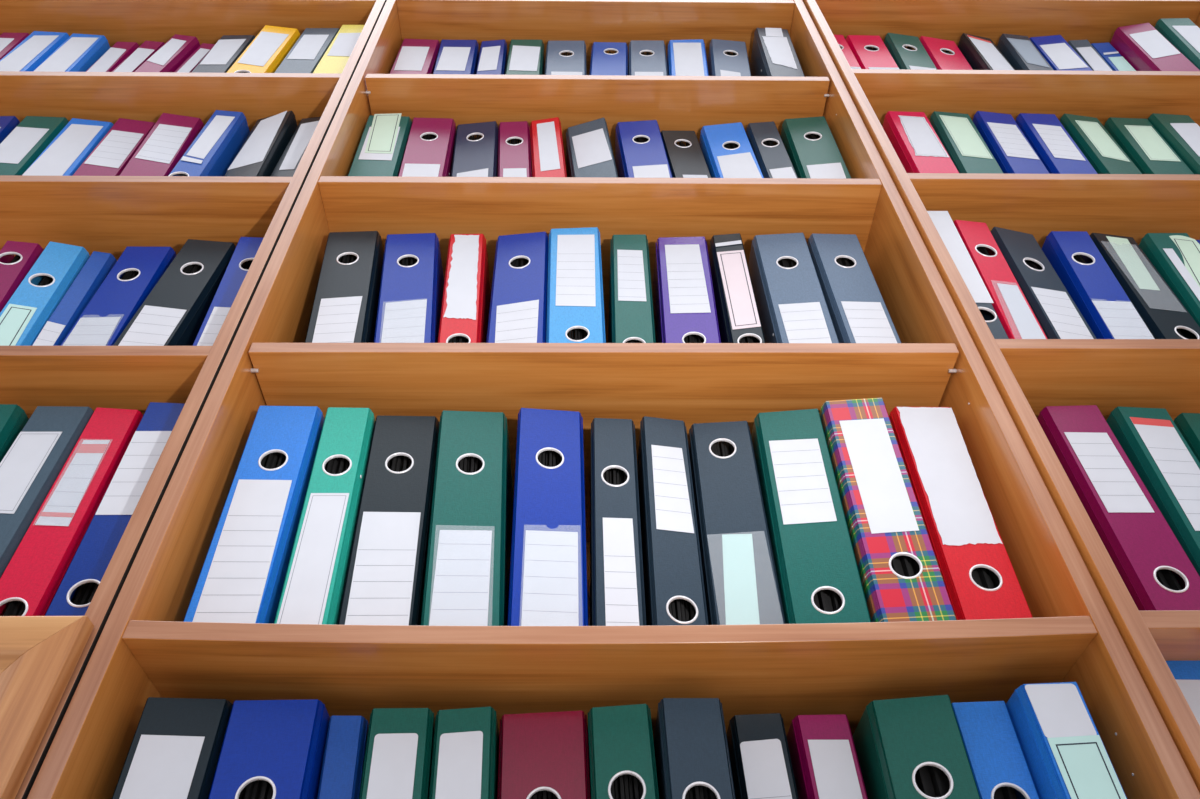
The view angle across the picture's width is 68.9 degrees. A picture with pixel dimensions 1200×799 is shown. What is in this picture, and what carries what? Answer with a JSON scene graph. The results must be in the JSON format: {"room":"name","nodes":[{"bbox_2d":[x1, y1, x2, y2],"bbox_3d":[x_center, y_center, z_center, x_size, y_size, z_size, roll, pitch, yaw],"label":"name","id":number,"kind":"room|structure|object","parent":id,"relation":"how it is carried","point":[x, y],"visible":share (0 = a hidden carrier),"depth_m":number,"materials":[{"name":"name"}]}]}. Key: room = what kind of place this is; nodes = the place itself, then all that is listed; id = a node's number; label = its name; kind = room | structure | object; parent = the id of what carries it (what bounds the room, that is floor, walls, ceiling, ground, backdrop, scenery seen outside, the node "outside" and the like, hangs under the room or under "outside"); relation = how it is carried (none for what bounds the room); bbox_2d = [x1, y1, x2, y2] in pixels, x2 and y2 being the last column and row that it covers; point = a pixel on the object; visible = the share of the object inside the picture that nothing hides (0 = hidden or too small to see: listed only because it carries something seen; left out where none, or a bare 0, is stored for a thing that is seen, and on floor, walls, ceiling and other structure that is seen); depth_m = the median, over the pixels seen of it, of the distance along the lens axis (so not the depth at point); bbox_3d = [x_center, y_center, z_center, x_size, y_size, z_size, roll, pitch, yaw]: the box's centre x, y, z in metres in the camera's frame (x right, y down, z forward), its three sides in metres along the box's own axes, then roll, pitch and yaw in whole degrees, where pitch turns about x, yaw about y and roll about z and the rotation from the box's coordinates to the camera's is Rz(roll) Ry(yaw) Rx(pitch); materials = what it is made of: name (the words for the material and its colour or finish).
{"room":"archive room","nodes":[
{"label":"archive room","id":0,"kind":"room"},
{"bbox_3d":[0.055,-0.452,-1.510,7.000,0.120,4.895,0,-46,-1],"label":"floor","id":1,"kind":"structure","parent":0,"visible":0},
{"bbox_2d":[0,0,386,798],"bbox_3d":[-0.898,0.050,1.163,0.900,3.076,0.434,0,-46,-1],"label":"bookcase","id":2,"kind":"object","parent":1,"relation":"on","point":[44,660],"visible":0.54,"depth_m":1.35,"materials":[{"name":"brown wood"}]},
{"bbox_2d":[0,241,43,311],"bbox_3d":[-0.854,-0.029,1.298,0.078,0.321,0.282,0,-46,-1],"label":"file","id":3,"kind":"object","parent":2,"relation":"on","point":[13,269],"visible":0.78,"depth_m":1.28,"materials":[{"name":"cardboard"}]},
{"bbox_2d":[0,116,68,175],"bbox_3d":[-1.010,-0.308,1.582,0.075,0.318,0.280,-1,-46,-2],"label":"file","id":4,"kind":"object","parent":2,"relation":"on","point":[31,137],"visible":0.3,"depth_m":1.53,"materials":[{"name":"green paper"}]},
{"bbox_2d":[0,31,69,70],"bbox_3d":[-1.169,-0.574,1.843,0.075,0.318,0.280,0,-46,-1],"label":"file","id":5,"kind":"object","parent":2,"relation":"on","point":[28,55],"visible":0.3,"depth_m":1.79,"materials":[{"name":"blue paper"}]},
{"bbox_2d":[0,241,89,345],"bbox_3d":[-0.797,-0.027,1.301,0.068,0.320,0.284,0,-46,-1],"label":"file","id":6,"kind":"object","parent":2,"relation":"on","point":[24,316],"visible":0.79,"depth_m":1.24,"materials":[{"name":"plastic"}]},
{"bbox_2d":[0,406,93,577],"bbox_3d":[-0.633,0.218,1.014,0.068,0.318,0.279,0,-46,-1],"label":"file","id":7,"kind":"object","parent":2,"relation":"on","point":[31,466],"visible":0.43,"depth_m":0.97,"materials":[{"name":"plastic"}]},
{"bbox_2d":[22,118,112,175],"bbox_3d":[-0.930,-0.305,1.587,0.075,0.318,0.283,-1,-46,-2],"label":"file","id":8,"kind":"object","parent":2,"relation":"on","point":[75,142],"visible":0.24,"depth_m":1.53,"materials":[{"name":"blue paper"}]},
{"bbox_2d":[0,407,142,615],"bbox_3d":[-0.570,0.220,1.017,0.055,0.318,0.281,0,-46,-2],"label":"file","id":9,"kind":"object","parent":2,"relation":"on","point":[36,570],"visible":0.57,"depth_m":0.92,"materials":[{"name":"cardboard"}]},
{"bbox_2d":[34,33,109,71],"bbox_3d":[-1.089,-0.571,1.849,0.071,0.318,0.281,-1,-46,-2],"label":"file","id":10,"kind":"object","parent":2,"relation":"on","point":[79,52],"visible":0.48,"depth_m":1.80,"materials":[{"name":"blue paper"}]},
{"bbox_2d":[32,251,116,345],"bbox_3d":[-0.752,-0.015,1.312,0.042,0.318,0.281,0,-46,-1],"label":"file","id":11,"kind":"object","parent":2,"relation":"on","point":[99,265],"visible":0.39,"depth_m":1.25,"materials":[{"name":"blue paper"}]},
{"bbox_2d":[72,118,154,175],"bbox_3d":[-0.849,-0.305,1.587,0.070,0.318,0.283,0,-46,-1],"label":"file","id":12,"kind":"object","parent":2,"relation":"on","point":[112,154],"visible":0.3,"depth_m":1.53,"materials":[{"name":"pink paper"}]},
{"bbox_2d":[45,402,184,615],"bbox_3d":[-0.499,0.213,1.013,0.064,0.318,0.281,-1,-46,-2],"label":"file","id":13,"kind":"object","parent":2,"relation":"on","point":[74,595],"visible":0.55,"depth_m":0.91,"materials":[{"name":"cardboard"}]},
{"bbox_2d":[60,247,176,345],"bbox_3d":[-0.684,-0.022,1.306,0.074,0.318,0.279,0,-46,-1],"label":"file","id":14,"kind":"object","parent":2,"relation":"on","point":[137,271],"visible":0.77,"depth_m":1.24,"materials":[{"name":"plastic"}]},
{"bbox_2d":[119,113,203,175],"bbox_3d":[-0.762,-0.312,1.583,0.081,0.320,0.283,0,-46,-1],"label":"file","id":15,"kind":"object","parent":2,"relation":"on","point":[171,136],"visible":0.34,"depth_m":1.52,"materials":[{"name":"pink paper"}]},
{"bbox_2d":[135,34,199,71],"bbox_3d":[-0.900,-0.570,1.854,0.079,0.321,0.280,0,-46,-1],"label":"file","id":16,"kind":"object","parent":2,"relation":"on","point":[177,49],"visible":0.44,"depth_m":1.81,"materials":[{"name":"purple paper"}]},
{"bbox_2d":[113,239,235,345],"bbox_3d":[-0.599,-0.031,1.302,0.096,0.322,0.280,0,-46,-1],"label":"file","id":17,"kind":"object","parent":2,"relation":"on","point":[173,313],"visible":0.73,"depth_m":1.22,"materials":[{"name":"plastic"}]},
{"bbox_2d":[168,110,249,175],"bbox_3d":[-0.680,-0.318,1.579,0.057,0.318,0.281,1,-46,0],"label":"file","id":18,"kind":"object","parent":2,"relation":"on","point":[212,152],"visible":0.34,"depth_m":1.52,"materials":[{"name":"plastic"}]},
{"bbox_2d":[191,35,254,72],"bbox_3d":[-0.780,-0.571,1.855,0.086,0.320,0.279,0,-46,-1],"label":"file","id":19,"kind":"object","parent":2,"relation":"on","point":[229,48],"visible":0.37,"depth_m":1.80,"materials":[{"name":"paper"}]},
{"bbox_2d":[193,237,262,345],"bbox_3d":[-0.507,-0.035,1.299,0.074,0.320,0.280,0,-46,-1],"label":"file","id":20,"kind":"object","parent":2,"relation":"on","point":[246,249],"visible":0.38,"depth_m":1.22,"materials":[{"name":"cardboard"}]},
{"bbox_2d":[225,111,297,176],"bbox_3d":[-0.597,-0.316,1.584,0.074,0.322,0.287,0,-46,-1],"label":"file","id":21,"kind":"object","parent":2,"relation":"on","point":[260,153],"visible":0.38,"depth_m":1.52,"materials":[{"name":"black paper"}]},
{"bbox_2d":[227,25,299,72],"bbox_3d":[-0.687,-0.585,1.844,0.090,0.321,0.281,0,-46,-1],"label":"file","id":22,"kind":"object","parent":2,"relation":"on","point":[270,47],"visible":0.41,"depth_m":1.78,"materials":[{"name":"cardboard"}]},
{"bbox_2d":[275,28,339,72],"bbox_3d":[-0.599,-0.583,1.847,0.092,0.321,0.279,0,-46,-1],"label":"file","id":23,"kind":"object","parent":2,"relation":"on","point":[311,46],"visible":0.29,"depth_m":1.78,"materials":[{"name":"plastic"}]},
{"bbox_2d":[313,25,364,73],"bbox_3d":[-0.521,-0.588,1.843,0.084,0.320,0.279,0,-46,-1],"label":"file","id":24,"kind":"object","parent":2,"relation":"on","point":[334,60],"visible":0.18,"depth_m":1.76,"materials":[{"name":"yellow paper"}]},
{"bbox_2d":[27,0,1199,798],"bbox_3d":[0.005,0.068,1.196,0.900,3.076,0.385,0,-46,-1],"label":"bookcase","id":25,"kind":"object","parent":1,"relation":"on","point":[144,649],"visible":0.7,"depth_m":1.06,"materials":[{"name":"brown wood"}]},
{"bbox_2d":[112,697,232,798],"bbox_3d":[-0.358,0.471,0.749,0.072,0.318,0.282,-1,-46,-2],"label":"file","id":26,"kind":"object","parent":25,"relation":"on","point":[176,746],"visible":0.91,"depth_m":0.74,"materials":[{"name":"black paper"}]},
{"bbox_2d":[183,406,323,623],"bbox_3d":[-0.365,0.217,1.017,0.075,0.318,0.280,-1,-46,-2],"label":"file","id":27,"kind":"object","parent":25,"relation":"on","point":[242,576],"visible":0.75,"depth_m":0.91,"materials":[{"name":"plastic"}]},
{"bbox_2d":[208,699,329,798],"bbox_3d":[-0.279,0.475,0.754,0.093,0.320,0.280,0,-46,-1],"label":"file","id":28,"kind":"object","parent":25,"relation":"on","point":[271,749],"visible":0.98,"depth_m":0.74,"materials":[{"name":"plastic"}]},
{"bbox_2d":[274,407,374,624],"bbox_3d":[-0.291,0.219,1.018,0.067,0.320,0.280,0,-46,-1],"label":"file","id":29,"kind":"object","parent":25,"relation":"on","point":[314,584],"visible":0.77,"depth_m":0.91,"materials":[{"name":"cardboard"}]},
{"bbox_2d":[317,716,368,798],"bbox_3d":[-0.218,0.495,0.773,0.054,0.318,0.280,0,-46,-1],"label":"file","id":30,"kind":"object","parent":25,"relation":"on","point":[346,739],"visible":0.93,"depth_m":0.77,"materials":[{"name":"blue plastic"}]},
{"bbox_2d":[305,231,383,342],"bbox_3d":[-0.359,-0.045,1.307,0.107,0.323,0.279,0,-46,-1],"label":"file","id":31,"kind":"object","parent":25,"relation":"on","point":[345,305],"visible":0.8,"depth_m":1.23,"materials":[{"name":"plastic"}]},
{"bbox_2d":[348,113,411,176],"bbox_3d":[-0.385,-0.316,1.595,0.080,0.328,0.280,-1,-46,-2],"label":"file","id":32,"kind":"object","parent":25,"relation":"on","point":[380,151],"visible":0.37,"depth_m":1.53,"materials":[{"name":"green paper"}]},
{"bbox_2d":[338,415,439,625],"bbox_3d":[-0.225,0.229,1.026,0.089,0.320,0.280,0,-46,-1],"label":"file","id":33,"kind":"object","parent":25,"relation":"on","point":[385,581],"visible":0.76,"depth_m":0.93,"materials":[{"name":"plastic"}]},
{"bbox_2d":[359,708,434,798],"bbox_3d":[-0.170,0.486,0.766,0.072,0.319,0.281,0,-46,-1],"label":"file","id":34,"kind":"object","parent":25,"relation":"on","point":[399,746],"visible":0.96,"depth_m":0.76,"materials":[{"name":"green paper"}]},
{"bbox_2d":[374,233,443,342],"bbox_3d":[-0.271,-0.043,1.311,0.110,0.324,0.280,0,-46,-1],"label":"file","id":35,"kind":"object","parent":25,"relation":"on","point":[412,279],"visible":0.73,"depth_m":1.23,"materials":[{"name":"cardboard"}]},
{"bbox_2d":[390,39,439,73],"bbox_3d":[-0.388,-0.569,1.871,0.081,0.318,0.279,1,-46,0],"label":"file","id":36,"kind":"object","parent":25,"relation":"on","point":[415,56],"visible":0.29,"depth_m":1.82,"materials":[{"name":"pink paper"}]},
{"bbox_2d":[398,118,455,176],"bbox_3d":[-0.303,-0.310,1.596,0.080,0.318,0.280,-1,-46,-2],"label":"file","id":37,"kind":"object","parent":25,"relation":"on","point":[429,151],"visible":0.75,"depth_m":1.53,"materials":[{"name":"plastic"}]},
{"bbox_2d":[433,40,478,73],"bbox_3d":[-0.301,-0.568,1.873,0.082,0.318,0.279,-1,-46,-2],"label":"file","id":38,"kind":"object","parent":25,"relation":"on","point":[454,56],"visible":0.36,"depth_m":1.83,"materials":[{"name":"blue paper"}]},
{"bbox_2d":[429,706,498,798],"bbox_3d":[-0.114,0.487,0.768,0.069,0.319,0.279,0,-46,-1],"label":"file","id":39,"kind":"object","parent":25,"relation":"on","point":[465,758],"visible":0.98,"depth_m":0.76,"materials":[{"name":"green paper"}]},
{"bbox_2d":[438,234,490,342],"bbox_3d":[-0.194,-0.042,1.310,0.071,0.320,0.279,0,-46,-1],"label":"file","id":40,"kind":"object","parent":25,"relation":"on","point":[465,310],"visible":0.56,"depth_m":1.23,"materials":[{"name":"plastic"}]},
{"bbox_2d":[421,410,513,625],"bbox_3d":[-0.142,0.223,1.021,0.095,0.321,0.282,0,-46,-1],"label":"file","id":41,"kind":"object","parent":25,"relation":"on","point":[467,576],"visible":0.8,"depth_m":0.92,"materials":[{"name":"plastic"}]},
{"bbox_2d":[451,121,497,176],"bbox_3d":[-0.220,-0.304,1.604,0.093,0.321,0.281,0,-46,-1],"label":"file","id":42,"kind":"object","parent":25,"relation":"on","point":[477,156],"visible":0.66,"depth_m":1.55,"materials":[{"name":"plastic"}]},
{"bbox_2d":[498,121,531,176],"bbox_3d":[-0.150,-0.306,1.604,0.078,0.321,0.279,0,-46,-1],"label":"file","id":43,"kind":"object","parent":25,"relation":"on","point":[514,159],"visible":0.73,"depth_m":1.55,"materials":[{"name":"plastic"}]},
{"bbox_2d":[486,232,548,342],"bbox_3d":[-0.115,-0.043,1.310,0.079,0.318,0.282,-1,-46,-2],"label":"file","id":44,"kind":"object","parent":25,"relation":"on","point":[518,304],"visible":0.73,"depth_m":1.23,"materials":[{"name":"plastic"}]},
{"bbox_2d":[505,39,544,74],"bbox_3d":[-0.158,-0.569,1.874,0.074,0.318,0.279,0,-46,-1],"label":"file","id":45,"kind":"object","parent":25,"relation":"on","point":[525,57],"visible":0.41,"depth_m":1.83,"materials":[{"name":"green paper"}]},
{"bbox_2d":[497,710,589,798],"bbox_3d":[-0.045,0.493,0.776,0.092,0.319,0.279,0,-46,-1],"label":"file","id":46,"kind":"object","parent":25,"relation":"on","point":[544,755],"visible":1,"depth_m":0.77,"materials":[{"name":"cardboard"}]},
{"bbox_2d":[508,408,587,625],"bbox_3d":[-0.056,0.221,1.018,0.077,0.318,0.282,-1,-46,-2],"label":"file","id":47,"kind":"object","parent":25,"relation":"on","point":[548,586],"visible":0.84,"depth_m":0.92,"materials":[{"name":"cardboard"}]},
{"bbox_2d":[530,117,566,176],"bbox_3d":[-0.090,-0.311,1.601,0.079,0.321,0.281,0,-46,-1],"label":"file","id":48,"kind":"object","parent":25,"relation":"on","point":[547,150],"visible":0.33,"depth_m":1.54,"materials":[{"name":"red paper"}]},
{"bbox_2d":[545,41,585,74],"bbox_3d":[-0.072,-0.568,1.877,0.085,0.318,0.279,0,-46,-1],"label":"file","id":49,"kind":"object","parent":25,"relation":"on","point":[558,62],"visible":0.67,"depth_m":1.83,"materials":[{"name":"plastic"}]},
{"bbox_2d":[546,227,605,342],"bbox_3d":[-0.036,-0.050,1.305,0.078,0.318,0.280,-1,-46,-2],"label":"file","id":50,"kind":"object","parent":25,"relation":"on","point":[575,300],"visible":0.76,"depth_m":1.22,"materials":[{"name":"plastic"}]},
{"bbox_2d":[566,118,617,177],"bbox_3d":[-0.013,-0.309,1.605,0.100,0.323,0.287,0,-46,-1],"label":"file","id":51,"kind":"object","parent":25,"relation":"on","point":[589,153],"visible":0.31,"depth_m":1.55,"materials":[{"name":"plastic"}]},
{"bbox_2d":[590,418,645,625],"bbox_3d":[0.016,0.232,1.029,0.053,0.318,0.280,0,-46,-1],"label":"file","id":52,"kind":"object","parent":25,"relation":"on","point":[617,596],"visible":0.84,"depth_m":0.93,"materials":[{"name":"cardboard"}]},
{"bbox_2d":[588,704,658,798],"bbox_3d":[0.024,0.485,0.768,0.069,0.319,0.280,0,-46,-1],"label":"file","id":53,"kind":"object","parent":25,"relation":"on","point":[621,754],"visible":0.99,"depth_m":0.76,"materials":[{"name":"cardboard"}]},
{"bbox_2d":[608,234,655,342],"bbox_3d":[0.043,-0.042,1.314,0.057,0.318,0.279,0,-46,-1],"label":"file","id":54,"kind":"object","parent":25,"relation":"on","point":[631,317],"visible":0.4,"depth_m":1.23,"materials":[{"name":"cardboard"}]},
{"bbox_2d":[615,120,672,177],"bbox_3d":[0.080,-0.308,1.607,0.100,0.322,0.280,0,-46,-1],"label":"file","id":55,"kind":"object","parent":25,"relation":"on","point":[640,152],"visible":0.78,"depth_m":1.55,"materials":[{"name":"plastic"}]},
{"bbox_2d":[628,40,667,75],"bbox_3d":[0.098,-0.570,1.880,0.089,0.320,0.279,0,-46,-1],"label":"file","id":56,"kind":"object","parent":25,"relation":"on","point":[640,63],"visible":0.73,"depth_m":1.83,"materials":[{"name":"cardboard"}]},
{"bbox_2d":[637,416,707,625],"bbox_3d":[0.076,0.232,1.030,0.056,0.318,0.282,0,-46,-1],"label":"file","id":57,"kind":"object","parent":25,"relation":"on","point":[674,591],"visible":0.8,"depth_m":0.94,"materials":[{"name":"cardboard"}]},
{"bbox_2d":[661,130,710,177],"bbox_3d":[0.159,-0.295,1.621,0.094,0.322,0.280,0,-46,-1],"label":"file","id":58,"kind":"object","parent":25,"relation":"on","point":[688,160],"visible":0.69,"depth_m":1.57,"materials":[{"name":"plastic"}]},
{"bbox_2d":[652,237,720,342],"bbox_3d":[0.122,-0.039,1.319,0.078,0.318,0.280,1,-46,0],"label":"file","id":59,"kind":"object","parent":25,"relation":"on","point":[684,307],"visible":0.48,"depth_m":1.24,"materials":[{"name":"cardboard"}]},
{"bbox_2d":[667,39,708,75],"bbox_3d":[0.181,-0.572,1.880,0.095,0.321,0.280,0,-46,-1],"label":"file","id":60,"kind":"object","parent":25,"relation":"on","point":[684,57],"visible":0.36,"depth_m":1.83,"materials":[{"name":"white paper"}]},
{"bbox_2d":[654,698,734,798],"bbox_3d":[0.085,0.476,0.760,0.058,0.317,0.280,-1,-46,-2],"label":"file","id":61,"kind":"object","parent":25,"relation":"on","point":[692,759],"visible":0.98,"depth_m":0.75,"materials":[{"name":"cardboard"}]},
{"bbox_2d":[708,39,750,75],"bbox_3d":[0.269,-0.572,1.883,0.100,0.322,0.280,0,-46,-1],"label":"file","id":62,"kind":"object","parent":25,"relation":"on","point":[720,63],"visible":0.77,"depth_m":1.84,"materials":[{"name":"plastic"}]},
{"bbox_2d":[700,122,763,177],"bbox_3d":[0.237,-0.305,1.612,0.097,0.322,0.282,0,-46,-1],"label":"file","id":63,"kind":"object","parent":25,"relation":"on","point":[727,151],"visible":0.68,"depth_m":1.56,"materials":[{"name":"plastic"}]},
{"bbox_2d":[688,421,785,624],"bbox_3d":[0.144,0.236,1.036,0.072,0.317,0.282,0,-46,-1],"label":"file","id":64,"kind":"object","parent":25,"relation":"on","point":[741,586],"visible":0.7,"depth_m":0.94,"materials":[{"name":"cardboard"}]},
{"bbox_2d":[709,233,764,342],"bbox_3d":[0.193,-0.043,1.315,0.048,0.318,0.281,0,-46,-1],"label":"file","id":65,"kind":"object","parent":25,"relation":"on","point":[738,317],"visible":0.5,"depth_m":1.24,"materials":[{"name":"cardboard"}]},
{"bbox_2d":[726,713,798,798],"bbox_3d":[0.148,0.497,0.781,0.049,0.316,0.279,-1,-46,-2],"label":"file","id":66,"kind":"object","parent":25,"relation":"on","point":[759,754],"visible":0.94,"depth_m":0.77,"materials":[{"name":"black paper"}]},
{"bbox_2d":[746,121,797,177],"bbox_3d":[0.307,-0.307,1.611,0.066,0.320,0.280,0,-46,-1],"label":"file","id":67,"kind":"object","parent":25,"relation":"on","point":[772,157],"visible":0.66,"depth_m":1.55,"materials":[{"name":"plastic"}]},
{"bbox_2d":[750,28,804,76],"bbox_3d":[0.367,-0.590,1.866,0.074,0.320,0.280,1,-46,0],"label":"file","id":68,"kind":"object","parent":25,"relation":"on","point":[773,51],"visible":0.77,"depth_m":1.80,"materials":[{"name":"plastic"}]},
{"bbox_2d":[748,233,838,342],"bbox_3d":[0.273,-0.044,1.316,0.080,0.318,0.281,0,-46,-1],"label":"file","id":69,"kind":"object","parent":25,"relation":"on","point":[792,307],"visible":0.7,"depth_m":1.24,"materials":[{"name":"cardboard"}]},
{"bbox_2d":[751,409,870,623],"bbox_3d":[0.222,0.222,1.027,0.077,0.318,0.282,1,-46,0],"label":"file","id":70,"kind":"object","parent":25,"relation":"on","point":[819,581],"visible":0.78,"depth_m":0.93,"materials":[{"name":"cardboard"}]},
{"bbox_2d":[780,116,851,178],"bbox_3d":[0.380,-0.314,1.604,0.079,0.318,0.281,0,-46,-1],"label":"file","id":71,"kind":"object","parent":25,"relation":"on","point":[811,147],"visible":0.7,"depth_m":1.54,"materials":[{"name":"plastic"}]},
{"bbox_2d":[787,714,867,798],"bbox_3d":[0.207,0.498,0.784,0.052,0.316,0.279,-1,-46,-2],"label":"file","id":72,"kind":"object","parent":25,"relation":"on","point":[825,764],"visible":0.93,"depth_m":0.78,"materials":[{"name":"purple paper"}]},
{"bbox_2d":[807,233,900,342],"bbox_3d":[0.359,-0.043,1.318,0.076,0.318,0.280,0,-46,-1],"label":"file","id":73,"kind":"object","parent":25,"relation":"on","point":[858,311],"visible":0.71,"depth_m":1.23,"materials":[{"name":"cardboard"}]},
{"bbox_2d":[819,398,956,621],"bbox_3d":[0.299,0.209,1.018,0.073,0.318,0.281,1,-46,0],"label":"file","id":74,"kind":"object","parent":25,"relation":"on","point":[901,577],"visible":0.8,"depth_m":0.91,"materials":[{"name":"paper"}]},
{"bbox_2d":[852,695,979,798],"bbox_3d":[0.276,0.475,0.764,0.072,0.317,0.284,1,-46,0],"label":"file","id":75,"kind":"object","parent":25,"relation":"on","point":[913,747],"visible":0.99,"depth_m":0.76,"materials":[{"name":"cardboard"}]},
{"bbox_2d":[889,407,1032,619],"bbox_3d":[0.384,0.218,1.033,0.072,0.318,0.279,1,-46,0],"label":"file","id":76,"kind":"object","parent":25,"relation":"on","point":[980,579],"visible":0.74,"depth_m":0.93,"materials":[{"name":"cardboard"}]},
{"bbox_2d":[952,701,1038,798],"bbox_3d":[0.340,0.482,0.771,0.053,0.317,0.280,0,-46,-1],"label":"file","id":77,"kind":"object","parent":25,"relation":"on","point":[998,764],"visible":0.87,"depth_m":0.76,"materials":[{"name":"cardboard"}]},
{"bbox_2d":[1006,682,1126,798],"bbox_3d":[0.395,0.459,0.750,0.053,0.318,0.281,0,-46,-1],"label":"file","id":78,"kind":"object","parent":25,"relation":"on","point":[1066,756],"visible":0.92,"depth_m":0.74,"materials":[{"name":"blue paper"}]},
{"bbox_2d":[802,0,1199,792],"bbox_3d":[0.909,0.062,1.207,0.900,3.076,0.385,0,-46,-1],"label":"bookcase","id":79,"kind":"object","parent":1,"relation":"on","point":[1029,376],"visible":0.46,"depth_m":1.37,"materials":[{"name":"brown wood"}]},
{"bbox_2d":[884,33,936,69],"bbox_3d":[0.654,-0.587,1.889,0.088,0.321,0.282,0,-46,-1],"label":"file","id":80,"kind":"object","parent":79,"relation":"on","point":[905,58],"visible":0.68,"depth_m":1.84,"materials":[{"name":"cardboard"}]},
{"bbox_2d":[882,111,958,172],"bbox_3d":[0.565,-0.324,1.603,0.075,0.318,0.279,1,-46,0],"label":"file","id":81,"kind":"object","parent":79,"relation":"on","point":[913,138],"visible":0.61,"depth_m":1.54,"materials":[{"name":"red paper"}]},
{"bbox_2d":[929,111,1003,173],"bbox_3d":[0.645,-0.324,1.606,0.087,0.321,0.280,0,-46,-1],"label":"file","id":82,"kind":"object","parent":79,"relation":"on","point":[958,134],"visible":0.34,"depth_m":1.54,"materials":[{"name":"green plastic"}]},
{"bbox_2d":[927,211,1008,338],"bbox_3d":[0.503,-0.070,1.304,0.054,0.339,0.279,0,-46,-1],"label":"file","id":83,"kind":"object","parent":79,"relation":"on","point":[942,220],"visible":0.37,"depth_m":1.22,"materials":[{"name":"cardboard"}]},
{"bbox_2d":[958,33,1014,69],"bbox_3d":[0.820,-0.587,1.891,0.070,0.318,0.284,1,-46,0],"label":"file","id":84,"kind":"object","parent":79,"relation":"on","point":[981,53],"visible":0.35,"depth_m":1.85,"materials":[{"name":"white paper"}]},
{"bbox_2d":[953,220,1046,338],"bbox_3d":[0.553,-0.060,1.301,0.068,0.320,0.281,0,-46,-1],"label":"file","id":85,"kind":"object","parent":79,"relation":"on","point":[1012,308],"visible":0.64,"depth_m":1.21,"materials":[{"name":"cardboard"}]},
{"bbox_2d":[973,111,1048,173],"bbox_3d":[0.725,-0.325,1.607,0.088,0.321,0.281,0,-46,-1],"label":"file","id":86,"kind":"object","parent":79,"relation":"on","point":[1010,148],"visible":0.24,"depth_m":1.54,"materials":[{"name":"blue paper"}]},
{"bbox_2d":[997,33,1052,69],"bbox_3d":[0.898,-0.588,1.893,0.082,0.321,0.281,0,-46,-1],"label":"file","id":87,"kind":"object","parent":79,"relation":"on","point":[1020,52],"visible":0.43,"depth_m":1.85,"materials":[{"name":"plastic"}]},
{"bbox_2d":[990,227,1096,338],"bbox_3d":[0.626,-0.050,1.312,0.070,0.318,0.284,1,-46,0],"label":"file","id":88,"kind":"object","parent":79,"relation":"on","point":[1056,312],"visible":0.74,"depth_m":1.23,"materials":[{"name":"cardboard"}]},
{"bbox_2d":[1015,113,1096,173],"bbox_3d":[0.806,-0.323,1.611,0.090,0.322,0.279,0,-46,-1],"label":"file","id":89,"kind":"object","parent":79,"relation":"on","point":[1056,149],"visible":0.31,"depth_m":1.54,"materials":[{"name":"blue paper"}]},
{"bbox_2d":[1029,35,1092,70],"bbox_3d":[0.968,-0.587,1.895,0.085,0.321,0.282,0,-46,-1],"label":"file","id":90,"kind":"object","parent":79,"relation":"on","point":[1057,52],"visible":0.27,"depth_m":1.84,"materials":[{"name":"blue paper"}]},
{"bbox_2d":[1042,231,1153,338],"bbox_3d":[0.706,-0.048,1.317,0.082,0.321,0.280,0,-46,-1],"label":"file","id":91,"kind":"object","parent":79,"relation":"on","point":[1075,258],"visible":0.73,"depth_m":1.24,"materials":[{"name":"cardboard"}]},
{"bbox_2d":[1060,114,1141,173],"bbox_3d":[0.890,-0.321,1.613,0.087,0.321,0.282,0,-46,-1],"label":"file","id":92,"kind":"object","parent":79,"relation":"on","point":[1095,142],"visible":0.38,"depth_m":1.55,"materials":[{"name":"green paper"}]},
{"bbox_2d":[1037,405,1199,610],"bbox_3d":[0.568,0.217,1.036,0.068,0.318,0.280,0,-46,-1],"label":"file","id":93,"kind":"object","parent":79,"relation":"on","point":[1155,569],"visible":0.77,"depth_m":0.94,"materials":[{"name":"cardboard"}]},
{"bbox_2d":[1090,233,1199,338],"bbox_3d":[0.780,-0.044,1.321,0.084,0.320,0.283,0,-46,-1],"label":"file","id":94,"kind":"object","parent":79,"relation":"on","point":[1164,315],"visible":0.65,"depth_m":1.24,"materials":[{"name":"cardboard"}]},
{"bbox_2d":[1104,117,1193,173],"bbox_3d":[0.978,-0.318,1.619,0.100,0.323,0.279,0,-46,-1],"label":"file","id":95,"kind":"object","parent":79,"relation":"on","point":[1138,138],"visible":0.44,"depth_m":1.56,"materials":[{"name":"green plastic"}]},
{"bbox_2d":[1106,407,1199,575],"bbox_3d":[0.650,0.219,1.041,0.079,0.320,0.279,0,-46,-1],"label":"file","id":96,"kind":"object","parent":79,"relation":"on","point":[1151,440],"visible":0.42,"depth_m":1.00,"materials":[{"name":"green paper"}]},
{"bbox_2d":[1110,23,1199,70],"bbox_3d":[1.150,-0.606,1.880,0.088,0.322,0.284,0,-46,-1],"label":"file","id":97,"kind":"object","parent":79,"relation":"on","point":[1142,46],"visible":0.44,"depth_m":1.82,"materials":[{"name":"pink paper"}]},
{"bbox_2d":[1139,233,1199,326],"bbox_3d":[0.857,-0.046,1.321,0.092,0.322,0.281,0,-46,-1],"label":"file","id":98,"kind":"object","parent":79,"relation":"on","point":[1176,256],"visible":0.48,"depth_m":1.29,"materials":[{"name":"green paper"}]},
{"bbox_2d":[1148,113,1199,173],"bbox_3d":[1.057,-0.323,1.615,0.094,0.322,0.279,0,-46,-1],"label":"file","id":99,"kind":"object","parent":79,"relation":"on","point":[1180,132],"visible":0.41,"depth_m":1.58,"materials":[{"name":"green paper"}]},
{"bbox_2d":[1154,18,1199,69],"bbox_3d":[1.225,-0.616,1.873,0.101,0.324,0.281,0,-46,-1],"label":"file","id":100,"kind":"object","parent":79,"relation":"on","point":[1183,34],"visible":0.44,"depth_m":1.83,"materials":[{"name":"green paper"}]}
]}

